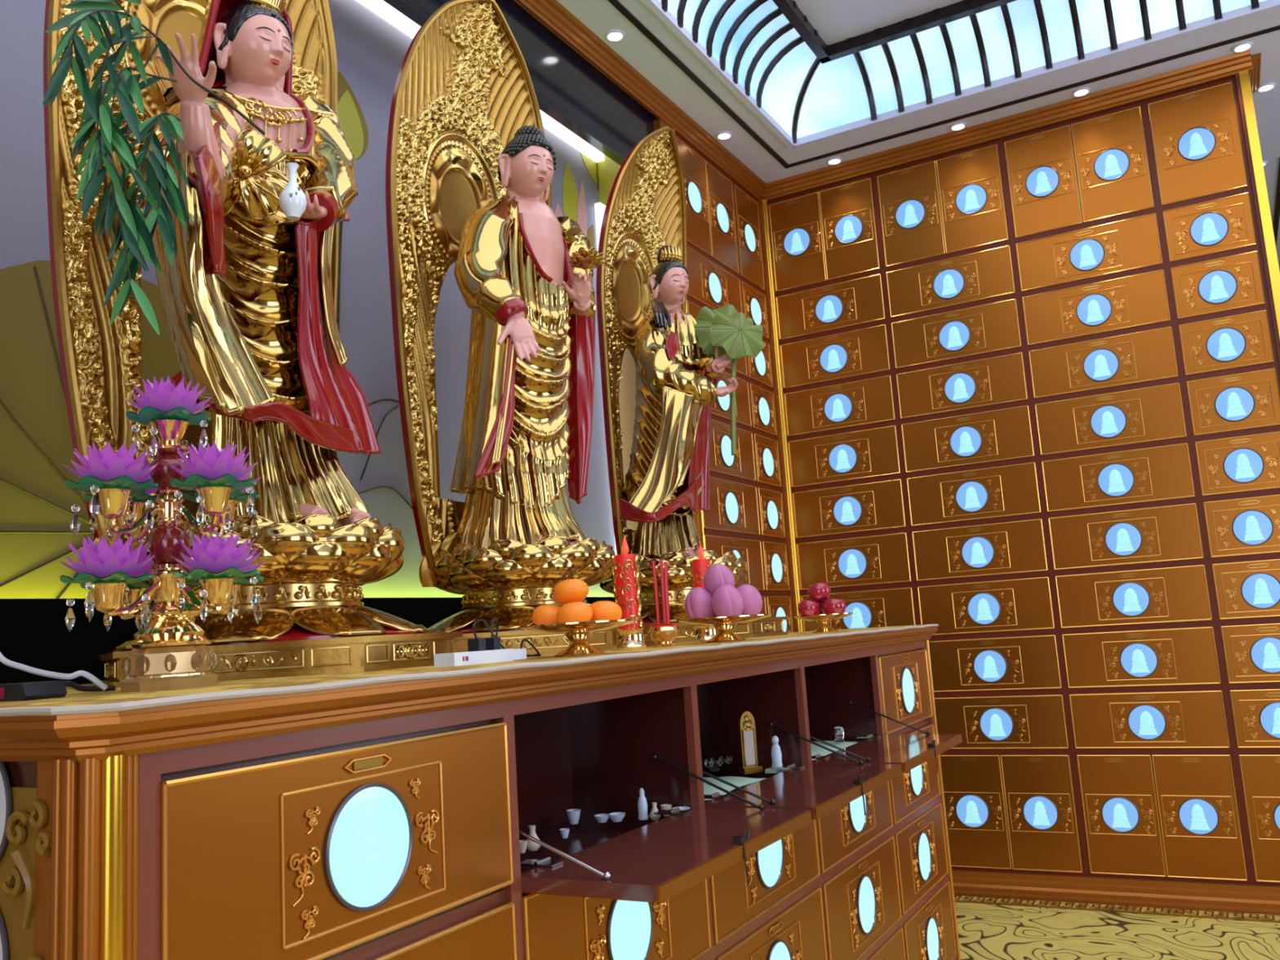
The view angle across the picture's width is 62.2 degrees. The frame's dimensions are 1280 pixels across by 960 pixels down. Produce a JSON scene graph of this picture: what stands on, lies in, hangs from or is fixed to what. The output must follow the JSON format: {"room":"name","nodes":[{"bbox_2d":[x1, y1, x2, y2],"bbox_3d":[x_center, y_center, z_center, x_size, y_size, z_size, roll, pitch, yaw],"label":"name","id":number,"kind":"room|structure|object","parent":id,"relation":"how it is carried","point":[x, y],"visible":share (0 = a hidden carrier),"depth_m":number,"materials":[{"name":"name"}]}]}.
{"room":"house of worship","nodes":[
{"label":"house of worship","id":0,"kind":"room"},
{"bbox_2d":[618,112,658,530],"bbox_3d":[0.227,0.153,3.993,0.355,2.766,1.020,-8,-9,28],"label":"wall","id":1,"kind":"structure","parent":0,"point":[627,400],"depth_m":3.60,"materials":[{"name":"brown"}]},
{"bbox_2d":[596,154,621,205],"bbox_3d":[-0.037,-0.867,3.664,0.220,0.720,0.008,-8,-9,28],"label":"panel","id":2,"kind":"object","parent":1,"relation":"attached to","point":[608,169],"visible":0.02,"depth_m":3.73,"materials":[{"name":"yellow paint"}]},
{"bbox_2d":[513,0,765,200],"bbox_3d":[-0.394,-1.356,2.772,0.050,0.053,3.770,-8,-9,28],"label":"trim","id":3,"kind":"structure","parent":1,"relation":"attached to","point":[550,13],"depth_m":3.45,"materials":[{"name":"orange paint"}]},
{"bbox_2d":[653,118,705,549],"bbox_3d":[0.168,0.086,3.490,0.038,2.662,0.107,-8,-9,28],"label":"trim","id":4,"kind":"structure","parent":1,"relation":"attached to","point":[659,123],"depth_m":3.51,"materials":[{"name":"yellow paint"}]},
{"bbox_2d":[675,133,766,614],"bbox_3d":[0.314,0.103,3.757,0.039,2.687,0.502,-8,-9,28],"label":"upper cabinet","id":5,"kind":"object","parent":1,"relation":"attached to","point":[731,523],"visible":0.37,"depth_m":3.85,"materials":[{"name":"brown paint"}]},
{"bbox_2d":[732,179,793,632],"bbox_3d":[0.499,0.139,4.086,0.039,2.687,0.256,-8,-9,28],"label":"upper cabinet","id":6,"kind":"object","parent":1,"relation":"attached to","point":[767,469],"visible":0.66,"depth_m":4.13,"materials":[{"name":"brown paint"}]},
{"bbox_2d":[757,199,804,631],"bbox_3d":[0.583,0.163,4.207,0.058,2.662,0.040,-8,-9,28],"label":"trim","id":7,"kind":"structure","parent":1,"relation":"attached to","point":[793,564],"depth_m":4.25,"materials":[{"name":"gold paint"}]},
{"bbox_2d":[951,869,1279,914],"bbox_3d":[1.431,1.380,3.588,1.792,0.076,0.050,-8,-9,28],"label":"baseboard","id":8,"kind":"structure","parent":1,"relation":"attached to","point":[1264,899],"depth_m":3.50,"materials":[{"name":"orange paint"}]},
{"bbox_2d":[954,893,1279,922],"bbox_3d":[1.431,1.404,3.505,1.805,0.004,0.084,-8,-9,28],"label":"trim","id":9,"kind":"structure","parent":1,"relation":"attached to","point":[1220,914],"depth_m":3.43,"materials":[{"name":"gold metal"}]},
{"bbox_2d":[556,0,1279,271],"bbox_3d":[1.692,-1.635,2.049,5.200,0.030,11.100,-8,-9,28],"label":"ceiling","id":10,"kind":"structure","parent":0,"point":[600,16],"depth_m":3.67,"materials":[{"name":"white paint"}]},
{"bbox_2d":[604,29,625,42],"bbox_3d":[-0.075,-1.339,3.203,0.060,0.006,0.060,-8,-9,28],"label":"recessed light","id":11,"kind":"object","parent":10,"relation":"in","point":[615,35],"visible":1,"depth_m":3.20,"materials":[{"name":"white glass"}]},
{"bbox_2d":[607,0,790,168],"bbox_3d":[-0.711,-1.488,1.897,0.020,0.007,5.318,-8,-9,28],"label":"ceiling vent","id":12,"kind":"object","parent":10,"relation":"in","point":[615,3],"visible":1,"depth_m":3.47,"materials":[{"name":"black"}]},
{"bbox_2d":[715,131,732,140],"bbox_3d":[0.309,-1.263,3.899,0.060,0.006,0.060,-8,-9,28],"label":"recessed light","id":13,"kind":"object","parent":10,"relation":"in","point":[722,135],"visible":1,"depth_m":3.90,"materials":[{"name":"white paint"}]},
{"bbox_2d":[826,157,842,164],"bbox_3d":[0.764,-1.252,4.174,0.060,0.006,0.060,-8,-9,28],"label":"recessed light","id":14,"kind":"object","parent":10,"relation":"in","point":[833,161],"visible":1,"depth_m":4.17,"materials":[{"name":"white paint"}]},
{"bbox_2d":[949,122,966,131],"bbox_3d":[1.182,-1.312,3.945,0.060,0.006,0.060,-8,-9,28],"label":"recessed light","id":15,"kind":"object","parent":10,"relation":"in","point":[959,126],"visible":1,"depth_m":3.94,"materials":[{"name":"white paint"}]},
{"bbox_2d":[640,0,1279,150],"bbox_3d":[0.660,-1.798,1.149,3.040,0.236,5.040,-8,-9,28],"label":"skylight","id":16,"kind":"object","parent":10,"relation":"in","point":[811,71],"visible":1,"depth_m":3.60,"materials":[{"name":"black metal"}]},
{"bbox_2d":[788,25,1279,167],"bbox_3d":[1.996,-1.440,3.422,3.227,0.007,0.020,-8,-9,28],"label":"ceiling vent","id":17,"kind":"object","parent":10,"relation":"in","point":[1277,28],"visible":1,"depth_m":3.73,"materials":[{"name":"black"}]},
{"bbox_2d":[1071,87,1090,97],"bbox_3d":[1.554,-1.365,3.741,0.060,0.006,0.060,-8,-9,28],"label":"recessed light","id":18,"kind":"object","parent":10,"relation":"in","point":[1082,91],"visible":1,"depth_m":3.74,"materials":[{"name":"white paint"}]},
{"bbox_2d":[1231,41,1253,53],"bbox_3d":[1.988,-1.426,3.503,0.060,0.006,0.060,-8,-9,28],"label":"recessed light","id":19,"kind":"object","parent":10,"relation":"in","point":[1242,46],"visible":1,"depth_m":3.50,"materials":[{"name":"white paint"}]},
{"bbox_2d":[1248,53,1261,94],"bbox_3d":[2.116,-1.387,3.662,0.050,0.053,0.240,-8,-9,28],"label":"trim","id":20,"kind":"structure","parent":10,"relation":"attached to","point":[1255,75],"depth_m":3.62,"materials":[{"name":"orange paint"}]},
{"bbox_2d":[1256,82,1275,92],"bbox_3d":[2.236,-1.401,3.793,0.060,0.006,0.060,-8,-9,28],"label":"recessed light","id":21,"kind":"object","parent":10,"relation":"in","point":[1268,86],"visible":0.99,"depth_m":3.79,"materials":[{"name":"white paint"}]},
{"bbox_2d":[1272,160,1279,245],"bbox_3d":[3.303,-1.219,5.535,0.022,0.007,2.600,-8,-9,28],"label":"ceiling vent","id":22,"kind":"object","parent":10,"relation":"in","point":[1277,213],"visible":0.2,"depth_m":5.02,"materials":[{"name":"black"}]},
{"bbox_2d":[955,902,1279,959],"bbox_3d":[1.302,1.217,1.959,6.500,0.050,11.100,-8,-9,28],"label":"floor","id":23,"kind":"structure","parent":0,"point":[986,931],"depth_m":3.16,"materials":[{"name":"carpet"}]},
{"bbox_2d":[0,616,962,959],"bbox_3d":[-0.134,0.781,1.983,1.164,0.998,2.499,-8,-9,28],"label":"base cabinet","id":24,"kind":"object","parent":23,"relation":"on","point":[387,820],"depth_m":1.21,"materials":[{"name":"red wood"}]},
{"bbox_2d":[113,0,430,651],"bbox_3d":[-0.521,-0.263,1.538,0.422,0.985,0.582,1,-9,-27],"label":"statue","id":25,"kind":"object","parent":24,"relation":"on","point":[246,295],"visible":0.87,"depth_m":1.50,"materials":[{"name":"gold paint"}]},
{"bbox_2d":[42,0,265,334],"bbox_3d":[-0.524,-0.342,1.207,0.097,0.397,0.305,-8,-9,28],"label":"branch","id":26,"kind":"object","parent":25,"relation":"attached to","point":[136,234],"visible":1,"depth_m":1.13,"materials":[{"name":"green plant"}]},
{"bbox_2d":[43,0,338,582],"bbox_3d":[-0.655,-0.462,1.634,0.151,1.238,0.530,-8,-9,28],"label":"mandorla","id":27,"kind":"object","parent":25,"relation":"attached to","point":[100,361],"visible":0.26,"depth_m":1.48,"materials":[{"name":"gold metal"}]},
{"bbox_2d":[143,132,275,416],"bbox_3d":[-0.548,-0.263,1.308,0.167,0.395,0.138,-3,-8,-6],"label":"drape","id":28,"kind":"object","parent":25,"relation":"hanging from","point":[211,350],"depth_m":1.28,"materials":[{"name":"gold metal"}]},
{"bbox_2d":[161,0,293,108],"bbox_3d":[-0.625,-0.635,1.610,0.157,0.203,0.224,-8,-9,28],"label":"statue's head and hand","id":29,"kind":"object","parent":25,"relation":"attached to","point":[240,80],"depth_m":1.55,"materials":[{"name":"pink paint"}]},
{"bbox_2d":[279,162,306,221],"bbox_3d":[-0.465,-0.387,1.423,0.036,0.076,0.036,-8,-9,28],"label":"porcelain vase","id":30,"kind":"object","parent":25,"relation":"attached to","point":[292,200],"visible":1,"depth_m":1.41,"materials":[{"name":"white ceramic"}]},
{"bbox_2d":[294,220,381,454],"bbox_3d":[-0.460,-0.226,1.609,0.047,0.384,0.234,-5,-8,9],"label":"drape","id":31,"kind":"object","parent":25,"relation":"hanging from","point":[326,390],"depth_m":1.55,"materials":[{"name":"red paint"}]},
{"bbox_2d":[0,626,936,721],"bbox_3d":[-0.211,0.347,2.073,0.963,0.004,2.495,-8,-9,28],"label":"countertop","id":32,"kind":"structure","parent":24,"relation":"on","point":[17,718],"depth_m":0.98,"materials":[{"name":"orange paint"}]},
{"bbox_2d":[0,596,614,684],"bbox_3d":[-0.688,0.330,2.258,0.030,0.156,2.810,-8,-9,28],"label":"board","id":33,"kind":"object","parent":32,"relation":"on","point":[34,633],"visible":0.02,"depth_m":1.76,"materials":[{"name":"black"}]},
{"bbox_2d":[0,617,938,716],"bbox_3d":[-0.210,0.313,2.076,0.969,0.067,2.507,-8,-9,28],"label":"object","id":34,"kind":"structure","parent":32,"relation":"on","point":[75,702],"depth_m":1.08,"materials":[{"name":"beige"}]},
{"bbox_2d":[0,651,107,690],"bbox_3d":[-0.657,0.168,1.130,0.245,0.120,0.044,-9,-10,31],"label":"cable","id":35,"kind":"object","parent":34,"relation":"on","point":[95,680],"visible":1,"depth_m":1.07,"materials":[{"name":"white plastic"}]},
{"bbox_2d":[57,375,264,693],"bbox_3d":[-0.487,0.053,1.100,0.186,0.321,0.186,-1,-9,-18],"label":"lamp","id":36,"kind":"object","parent":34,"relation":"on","point":[170,651],"visible":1,"depth_m":1.06,"materials":[{"name":"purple glass"}]},
{"bbox_2d":[57,534,156,577],"bbox_3d":[-0.518,0.076,1.034,0.090,0.042,0.090,-8,-9,27],"label":"flower","id":37,"kind":"object","parent":36,"relation":"on","point":[101,560],"depth_m":1.02,"materials":[{"name":"purple plastic"}]},
{"bbox_2d":[61,441,159,481],"bbox_3d":[-0.522,-0.014,1.051,0.090,0.042,0.090,-8,-9,27],"label":"flower","id":38,"kind":"object","parent":36,"relation":"on","point":[107,465],"depth_m":1.03,"materials":[{"name":"purple plastic"}]},
{"bbox_2d":[80,457,158,494],"bbox_3d":[-0.550,0.000,1.139,0.090,0.042,0.090,-8,-9,27],"label":"flower","id":39,"kind":"object","parent":36,"relation":"on","point":[149,491],"depth_m":1.13,"materials":[{"name":"purple plastic"}]},
{"bbox_2d":[128,545,153,581],"bbox_3d":[-0.547,0.092,1.128,0.090,0.042,0.090,-8,-9,27],"label":"flower","id":40,"kind":"object","parent":36,"relation":"on","point":[143,557],"depth_m":1.11,"materials":[{"name":"purple plastic"}]},
{"bbox_2d":[122,375,212,413],"bbox_3d":[-0.496,-0.085,1.120,0.090,0.042,0.090,-8,-9,28],"label":"flower","id":41,"kind":"object","parent":36,"relation":"on","point":[162,397],"depth_m":1.10,"materials":[{"name":"purple plastic"}]},
{"bbox_2d":[149,453,186,490],"bbox_3d":[-0.491,-0.007,1.109,0.039,0.038,0.039,-8,-9,28],"label":"glass ball","id":42,"kind":"object","parent":36,"relation":"on","point":[162,474],"depth_m":1.09,"materials":[{"name":"red glass"}]},
{"bbox_2d":[147,524,191,564],"bbox_3d":[-0.487,0.067,1.098,0.041,0.041,0.041,-8,-9,28],"label":"glass ball","id":43,"kind":"object","parent":36,"relation":"on","point":[164,540],"depth_m":1.08,"materials":[{"name":"red glass"}]},
{"bbox_2d":[166,440,258,479],"bbox_3d":[-0.433,-0.016,1.079,0.090,0.042,0.090,-8,-9,27],"label":"flower","id":44,"kind":"object","parent":36,"relation":"on","point":[209,463],"depth_m":1.06,"materials":[{"name":"purple plastic"}]},
{"bbox_2d":[169,531,261,573],"bbox_3d":[-0.424,0.075,1.065,0.090,0.042,0.090,-8,-9,27],"label":"flower","id":45,"kind":"object","parent":36,"relation":"on","point":[211,555],"depth_m":1.05,"materials":[{"name":"purple plastic"}]},
{"bbox_2d":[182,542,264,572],"bbox_3d":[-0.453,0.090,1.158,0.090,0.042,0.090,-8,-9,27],"label":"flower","id":46,"kind":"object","parent":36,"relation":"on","point":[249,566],"depth_m":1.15,"materials":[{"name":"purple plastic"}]},
{"bbox_2d":[194,462,260,492],"bbox_3d":[-0.461,-0.001,1.167,0.090,0.042,0.090,-8,-9,27],"label":"flower","id":47,"kind":"object","parent":36,"relation":"on","point":[246,477],"depth_m":1.16,"materials":[{"name":"purple plastic"}]},
{"bbox_2d":[519,618,635,657],"bbox_3d":[-0.087,0.226,1.509,0.166,0.046,0.166,-8,-9,28],"label":"plate","id":48,"kind":"object","parent":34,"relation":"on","point":[578,633],"visible":1,"depth_m":1.47,"materials":[{"name":"gold metal"}]},
{"bbox_2d":[532,604,560,624],"bbox_3d":[-0.129,0.196,1.519,0.052,0.036,0.052,-1,-8,-15],"label":"orange","id":49,"kind":"object","parent":48,"relation":"on","point":[543,614],"visible":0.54,"depth_m":1.50,"materials":[{"name":"orange food"}]},
{"bbox_2d":[552,578,588,604],"bbox_3d":[-0.099,0.160,1.522,0.051,0.036,0.052,-2,-8,-14],"label":"orange","id":50,"kind":"object","parent":49,"relation":"on","point":[571,590],"visible":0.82,"depth_m":1.50,"materials":[{"name":"orange food"}]},
{"bbox_2d":[555,601,592,622],"bbox_3d":[-0.091,0.188,1.482,0.052,0.036,0.052,-10,-11,39],"label":"orange","id":51,"kind":"object","parent":48,"relation":"on","point":[575,611],"visible":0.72,"depth_m":1.46,"materials":[{"name":"orange food"}]},
{"bbox_2d":[590,600,622,621],"bbox_3d":[-0.051,0.191,1.520,0.051,0.036,0.052,4,-11,-43],"label":"orange","id":52,"kind":"object","parent":48,"relation":"on","point":[602,610],"visible":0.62,"depth_m":1.50,"materials":[{"name":"orange food"}]},
{"bbox_2d":[611,536,646,649],"bbox_3d":[-0.021,0.192,1.812,0.054,0.192,0.054,-8,-9,28],"label":"candle","id":53,"kind":"object","parent":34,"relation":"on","point":[625,569],"visible":0.91,"depth_m":1.79,"materials":[{"name":"red wax"}]},
{"bbox_2d":[648,559,679,647],"bbox_3d":[0.039,0.217,1.884,0.056,0.154,0.056,-8,-9,28],"label":"incense burner","id":54,"kind":"object","parent":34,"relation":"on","point":[664,634],"visible":0.98,"depth_m":1.87,"materials":[{"name":"gold metal"}]},
{"bbox_2d":[648,624,679,647],"bbox_3d":[0.043,0.276,1.875,0.056,0.036,0.056,-8,-9,28],"label":"bowl","id":55,"kind":"object","parent":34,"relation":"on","point":[664,635],"depth_m":1.86,"materials":[{"name":"gold metal"}]},
{"bbox_2d":[689,544,717,642],"bbox_3d":[0.133,0.234,2.208,0.054,0.202,0.054,-8,-9,28],"label":"candle","id":56,"kind":"object","parent":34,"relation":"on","point":[699,567],"visible":0.31,"depth_m":2.19,"materials":[{"name":"red wax"}]},
{"bbox_2d":[676,613,772,643],"bbox_3d":[0.160,0.280,1.994,0.180,0.046,0.180,-8,-9,28],"label":"plate","id":57,"kind":"object","parent":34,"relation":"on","point":[725,625],"visible":0.99,"depth_m":1.96,"materials":[{"name":"gold metal"}]},
{"bbox_2d":[684,586,715,618],"bbox_3d":[0.114,0.236,2.004,0.060,0.068,0.059,-11,-11,43],"label":"plum","id":58,"kind":"object","parent":57,"relation":"on","point":[698,602],"visible":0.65,"depth_m":1.98,"materials":[{"name":"pink food"}]},
{"bbox_2d":[703,563,734,595],"bbox_3d":[0.150,0.192,2.012,0.060,0.068,0.059,3,-10,-37],"label":"plum","id":59,"kind":"object","parent":58,"relation":"on","point":[717,575],"visible":0.68,"depth_m":1.99,"materials":[{"name":"pink food"}]},
{"bbox_2d":[711,584,743,617],"bbox_3d":[0.162,0.227,1.965,0.060,0.068,0.059,2,-10,-32],"label":"plum","id":60,"kind":"object","parent":57,"relation":"on","point":[727,600],"visible":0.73,"depth_m":1.94,"materials":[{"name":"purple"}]},
{"bbox_2d":[737,584,762,615],"bbox_3d":[0.203,0.232,2.017,0.059,0.068,0.060,-9,-10,33],"label":"plum","id":61,"kind":"object","parent":57,"relation":"on","point":[753,601],"visible":0.58,"depth_m":1.99,"materials":[{"name":"pink food"}]},
{"bbox_2d":[793,612,853,633],"bbox_3d":[0.423,0.330,2.442,0.136,0.042,0.136,-8,-9,28],"label":"plate","id":62,"kind":"object","parent":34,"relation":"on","point":[824,620],"visible":0.98,"depth_m":2.41,"materials":[{"name":"gold metal"}]},
{"bbox_2d":[797,598,820,615],"bbox_3d":[0.391,0.296,2.453,0.052,0.045,0.052,3,-10,-37],"label":"apple","id":63,"kind":"object","parent":62,"relation":"on","point":[805,607],"visible":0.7,"depth_m":2.43,"materials":[{"name":"red food"}]},
{"bbox_2d":[807,582,831,601],"bbox_3d":[0.415,0.259,2.458,0.052,0.046,0.052,3,-11,-40],"label":"apple","id":64,"kind":"object","parent":63,"relation":"on","point":[819,592],"visible":0.99,"depth_m":2.44,"materials":[{"name":"red food"}]},
{"bbox_2d":[822,596,845,613],"bbox_3d":[0.445,0.289,2.434,0.052,0.045,0.052,3,-11,-39],"label":"apple","id":65,"kind":"object","parent":62,"relation":"on","point":[830,606],"visible":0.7,"depth_m":2.41,"materials":[{"name":"red food"}]},
{"bbox_2d":[422,124,615,634],"bbox_3d":[-0.245,-0.201,2.188,0.419,1.013,0.702,-8,-9,28],"label":"statue","id":66,"kind":"object","parent":24,"relation":"on","point":[527,421],"visible":0.96,"depth_m":2.04,"materials":[{"name":"gold paint"}]},
{"bbox_2d":[385,0,551,587],"bbox_3d":[-0.332,-0.406,2.215,0.136,1.253,0.546,-8,-9,28],"label":"mandorla","id":67,"kind":"object","parent":66,"relation":"on","point":[464,88],"visible":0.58,"depth_m":2.15,"materials":[{"name":"gold metal"}]},
{"bbox_2d":[449,309,515,493],"bbox_3d":[-0.285,-0.189,1.912,0.155,0.439,0.180,-8,-9,28],"label":"drape","id":68,"kind":"object","parent":66,"relation":"hanging from","point":[488,416],"depth_m":1.90,"materials":[{"name":"gold metal"}]},
{"bbox_2d":[567,313,595,504],"bbox_3d":[-0.124,-0.169,2.255,0.078,0.448,0.051,-2,-8,-11],"label":"drape","id":69,"kind":"object","parent":66,"relation":"hanging from","point":[581,333],"depth_m":2.26,"materials":[{"name":"red paint"}]},
{"bbox_2d":[568,246,606,275],"bbox_3d":[-0.110,-0.453,2.227,0.078,0.061,0.078,-5,-8,6],"label":"lotus","id":70,"kind":"object","parent":66,"relation":"attached to","point":[582,259],"visible":1,"depth_m":2.21,"materials":[{"name":"gold metal"}]},
{"bbox_2d":[519,840,527,853],"bbox_3d":[-0.151,0.469,1.358,0.016,0.014,0.016,-8,-9,28],"label":"cup","id":71,"kind":"object","parent":24,"relation":"on","point":[523,843],"visible":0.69,"depth_m":1.35,"materials":[{"name":"beige ceramic"}]},
{"bbox_2d":[526,825,540,850],"bbox_3d":[-0.139,0.462,1.372,0.021,0.030,0.021,-8,-9,28],"label":"vase","id":72,"kind":"object","parent":24,"relation":"on","point":[531,846],"visible":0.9,"depth_m":1.36,"materials":[{"name":"beige ceramic"}]},
{"bbox_2d":[560,827,568,838],"bbox_3d":[-0.107,0.500,1.504,0.014,0.012,0.014,-8,-9,28],"label":"cup","id":73,"kind":"object","parent":24,"relation":"on","point":[564,832],"visible":1,"depth_m":1.50,"materials":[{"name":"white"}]},
{"bbox_2d":[566,808,580,824],"bbox_3d":[-0.101,0.512,1.615,0.022,0.020,0.022,-8,-9,28],"label":"cup","id":74,"kind":"object","parent":24,"relation":"on","point":[573,815],"visible":1,"depth_m":1.61,"materials":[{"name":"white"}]},
{"bbox_2d":[594,813,608,822],"bbox_3d":[-0.057,0.514,1.613,0.024,0.010,0.024,-8,-9,28],"label":"bowl","id":75,"kind":"object","parent":24,"relation":"in","point":[601,818],"visible":1,"depth_m":1.61,"materials":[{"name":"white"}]},
{"bbox_2d":[608,812,625,822],"bbox_3d":[-0.035,0.512,1.612,0.026,0.011,0.026,-8,-9,28],"label":"bowl","id":76,"kind":"object","parent":24,"relation":"in","point":[615,816],"visible":1,"depth_m":1.60,"materials":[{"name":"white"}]},
{"bbox_2d":[637,787,648,819],"bbox_3d":[0.004,0.492,1.615,0.017,0.046,0.014,-8,-9,28],"label":"figurine","id":77,"kind":"object","parent":24,"relation":"in","point":[642,803],"visible":1,"depth_m":1.61,"materials":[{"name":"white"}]},
{"bbox_2d":[649,802,660,820],"bbox_3d":[0.022,0.500,1.604,0.017,0.025,0.017,-8,-9,28],"label":"vase","id":78,"kind":"object","parent":24,"relation":"on","point":[653,816],"visible":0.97,"depth_m":1.60,"materials":[{"name":"beige ceramic"}]},
{"bbox_2d":[660,804,671,816],"bbox_3d":[0.041,0.507,1.631,0.018,0.016,0.018,-8,-9,28],"label":"cup","id":79,"kind":"object","parent":24,"relation":"on","point":[664,806],"visible":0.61,"depth_m":1.63,"materials":[{"name":"beige ceramic"}]},
{"bbox_2d":[599,244,746,622],"bbox_3d":[0.072,-0.136,2.673,0.437,0.983,0.557,0,-9,-21],"label":"statue","id":80,"kind":"object","parent":24,"relation":"on","point":[667,477],"visible":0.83,"depth_m":2.61,"materials":[{"name":"gold paint"}]},
{"bbox_2d":[595,126,687,555],"bbox_3d":[0.043,-0.332,2.812,0.190,1.228,0.464,-8,-9,28],"label":"mandorla","id":81,"kind":"object","parent":80,"relation":"on","point":[645,212],"visible":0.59,"depth_m":2.83,"materials":[{"name":"gold metal"}]},
{"bbox_2d":[628,386,704,511],"bbox_3d":[0.082,-0.068,2.475,0.094,0.331,0.300,-11,-11,42],"label":"drape","id":82,"kind":"object","parent":80,"relation":"hanging from","point":[665,482],"depth_m":2.49,"materials":[{"name":"gold metal"}]},
{"bbox_2d":[693,304,766,455],"bbox_3d":[0.242,-0.265,2.752,0.170,0.437,0.182,-1,-9,-20],"label":"lotus leaf","id":83,"kind":"object","parent":80,"relation":"attached to","point":[727,330],"visible":1,"depth_m":2.71,"materials":[{"name":"green plant"}]},
{"bbox_2d":[702,776,765,800],"bbox_3d":[0.107,0.542,1.886,0.157,0.012,0.252,-8,-9,28],"label":"folded cloth","id":84,"kind":"object","parent":24,"relation":"in","point":[739,781],"visible":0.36,"depth_m":1.89,"materials":[{"name":"green"}]},
{"bbox_2d":[704,755,732,772],"bbox_3d":[0.148,0.536,2.002,0.045,0.025,0.088,-8,-9,28],"label":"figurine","id":85,"kind":"object","parent":84,"relation":"on","point":[717,766],"visible":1,"depth_m":1.99,"materials":[{"name":"white"}]},
{"bbox_2d":[737,711,763,773],"bbox_3d":[0.210,0.506,2.051,0.040,0.116,0.024,0,-9,-25],"label":"tablet","id":86,"kind":"object","parent":24,"relation":"in","point":[746,723],"visible":1,"depth_m":2.05,"materials":[{"name":"gold metal"}]},
{"bbox_2d":[764,767,789,773],"bbox_3d":[0.265,0.554,2.028,0.048,0.007,0.030,-8,-9,28],"label":"folded cloth","id":87,"kind":"object","parent":24,"relation":"in","point":[770,770],"visible":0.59,"depth_m":2.02,"materials":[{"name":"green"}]},
{"bbox_2d":[770,735,782,768],"bbox_3d":[0.261,0.520,2.033,0.022,0.061,0.018,-8,-9,28],"label":"figurine","id":88,"kind":"object","parent":87,"relation":"on","point":[776,755],"visible":0.94,"depth_m":2.03,"materials":[{"name":"white ceramic"}]},
{"bbox_2d":[810,740,860,759],"bbox_3d":[0.359,0.587,2.310,0.152,0.012,0.382,-8,-9,28],"label":"folded cloth","id":89,"kind":"object","parent":24,"relation":"in","point":[815,749],"visible":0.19,"depth_m":2.32,"materials":[{"name":"green"}]},
{"bbox_2d":[833,726,844,742],"bbox_3d":[0.445,0.567,2.373,0.024,0.034,0.024,3,-10,-38],"label":"block","id":90,"kind":"object","parent":89,"relation":"on","point":[838,731],"visible":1,"depth_m":2.36,"materials":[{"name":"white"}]},
{"bbox_3d":[1.258,0.091,4.019,2.140,2.766,0.180,-8,-9,28],"label":"wall","id":91,"kind":"structure","parent":0,"visible":0},
{"bbox_2d":[767,173,918,631],"bbox_3d":[0.815,0.124,4.127,0.458,2.687,0.069,-8,-9,28],"label":"upper cabinet","id":92,"kind":"object","parent":91,"relation":"attached to","point":[852,532],"visible":0.7,"depth_m":4.16,"materials":[{"name":"brown paint"}]},
{"bbox_2d":[873,138,1087,875],"bbox_3d":[1.225,0.066,3.903,0.484,2.687,0.069,-8,-9,28],"label":"upper cabinet","id":93,"kind":"object","parent":91,"relation":"attached to","point":[979,544],"visible":1,"depth_m":3.87,"materials":[{"name":"brown paint"}]},
{"bbox_2d":[762,49,1252,200],"bbox_3d":[1.258,-1.288,3.967,1.792,0.053,0.050,-8,-9,28],"label":"trim","id":94,"kind":"structure","parent":91,"relation":"attached to","point":[1224,67],"depth_m":3.89,"materials":[{"name":"orange paint"}]},
{"bbox_2d":[1000,100,1253,884],"bbox_3d":[1.648,0.006,3.671,0.487,2.687,0.069,-8,-9,28],"label":"upper cabinet","id":95,"kind":"object","parent":91,"relation":"attached to","point":[1156,775],"visible":1,"depth_m":3.63,"materials":[{"name":"brown paint"}]},
{"bbox_2d":[1143,75,1279,885],"bbox_3d":[1.983,-0.042,3.488,0.282,2.687,0.069,-8,-9,28],"label":"upper cabinet","id":96,"kind":"object","parent":91,"relation":"attached to","point":[1227,348],"visible":1,"depth_m":3.50,"materials":[{"name":"brown paint"}]},
{"bbox_2d":[1235,73,1279,367],"bbox_3d":[2.109,-0.048,3.413,0.011,2.662,0.068,-8,-9,28],"label":"trim","id":97,"kind":"structure","parent":91,"relation":"attached to","point":[1237,76],"depth_m":3.50,"materials":[{"name":"brown paint"}]},
{"bbox_2d":[1239,70,1279,339],"bbox_3d":[2.124,-0.051,3.401,0.028,2.662,0.075,-8,-9,28],"label":"trim","id":98,"kind":"structure","parent":91,"relation":"attached to","point":[1274,273],"depth_m":3.50,"materials":[{"name":"gold metal"}]},
{"bbox_3d":[-2.233,-0.321,-0.381,0.355,2.766,3.300,-8,-9,28],"label":"wall","id":99,"kind":"structure","parent":0,"visible":0},
{"bbox_2d":[0,0,617,598],"bbox_3d":[-0.797,-0.438,2.384,0.070,2.143,2.876,-8,-9,28],"label":"mural","id":100,"kind":"object","parent":99,"relation":"attached to","point":[36,501],"depth_m":2.55,"materials":[{"name":"grey paint"}]},
{"bbox_2d":[382,0,653,165],"bbox_3d":[-0.660,-1.264,2.395,0.033,0.248,2.875,-8,-9,28],"label":"header panel","id":101,"kind":"object","parent":99,"relation":"attached to","point":[569,89],"visible":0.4,"depth_m":3.17,"materials":[{"name":"black paint"}]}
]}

